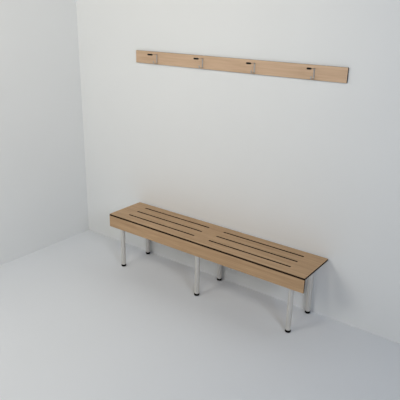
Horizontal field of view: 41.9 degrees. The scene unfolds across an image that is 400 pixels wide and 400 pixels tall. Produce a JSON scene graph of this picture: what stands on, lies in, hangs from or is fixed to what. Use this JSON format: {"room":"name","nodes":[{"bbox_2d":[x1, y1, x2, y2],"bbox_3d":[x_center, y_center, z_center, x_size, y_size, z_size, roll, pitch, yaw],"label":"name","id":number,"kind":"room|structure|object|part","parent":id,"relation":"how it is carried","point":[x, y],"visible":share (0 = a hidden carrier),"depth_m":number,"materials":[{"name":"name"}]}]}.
{"room":"changing room","nodes":[
{"label":"changing room","id":0,"kind":"room"},
{"bbox_2d":[0,0,88,264],"bbox_3d":[-2.762,-0.401,2.451,0.120,3.000,5.600,15,24,34],"label":"wall","id":1,"kind":"structure","parent":0,"point":[43,188],"depth_m":4.33,"materials":[{"name":"paint"}]},
{"bbox_2d":[0,230,399,399],"bbox_3d":[-0.399,1.687,1.391,6.007,0.100,5.720,15,24,34],"label":"floor","id":2,"kind":"structure","parent":0,"point":[76,323],"depth_m":3.41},
{"bbox_2d":[110,202,327,332],"bbox_3d":[0.064,0.467,3.968,1.733,0.450,0.359,15,24,34],"label":"slatted bench","id":3,"kind":"object","parent":2,"relation":"on","point":[285,266],"visible":1,"depth_m":3.75,"materials":[{"name":"brown wood"}]},
{"bbox_3d":[-0.630,0.339,4.286,0.037,0.420,0.037,15,24,34],"label":"leg","id":4,"kind":"part","parent":3,"relation":"part of","materials":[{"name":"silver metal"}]},
{"bbox_3d":[-0.452,0.260,4.513,0.037,0.420,0.037,15,24,34],"label":"leg","id":5,"kind":"part","parent":3,"relation":"part of","materials":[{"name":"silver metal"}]},
{"bbox_3d":[-0.020,0.506,3.863,0.037,0.420,0.037,15,24,34],"label":"leg","id":6,"kind":"part","parent":3,"relation":"part of","materials":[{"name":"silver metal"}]},
{"bbox_3d":[0.158,0.427,4.090,0.037,0.420,0.037,15,24,34],"label":"leg","id":7,"kind":"part","parent":3,"relation":"part of","materials":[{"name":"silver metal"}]},
{"bbox_3d":[0.594,0.674,3.438,0.037,0.420,0.037,15,24,34],"label":"leg","id":8,"kind":"part","parent":3,"relation":"part of","materials":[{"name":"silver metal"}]},
{"bbox_3d":[0.772,0.596,3.664,0.037,0.420,0.037,15,24,34],"label":"leg","id":9,"kind":"part","parent":3,"relation":"part of","materials":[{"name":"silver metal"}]},
{"bbox_2d":[76,0,399,343],"bbox_3d":[1.306,-0.505,2.983,6.007,3.000,0.120,15,24,34],"label":"wall","id":10,"kind":"structure","parent":0,"point":[306,165],"depth_m":3.62,"materials":[{"name":"paint"}]},
{"bbox_2d":[136,50,348,82],"bbox_3d":[0.165,-0.924,3.581,1.726,0.092,0.115,15,24,34],"label":"coat rack","id":11,"kind":"object","parent":10,"relation":"attached to","point":[261,67],"visible":1,"depth_m":3.52,"materials":[{"name":"brown wood"}]}
]}

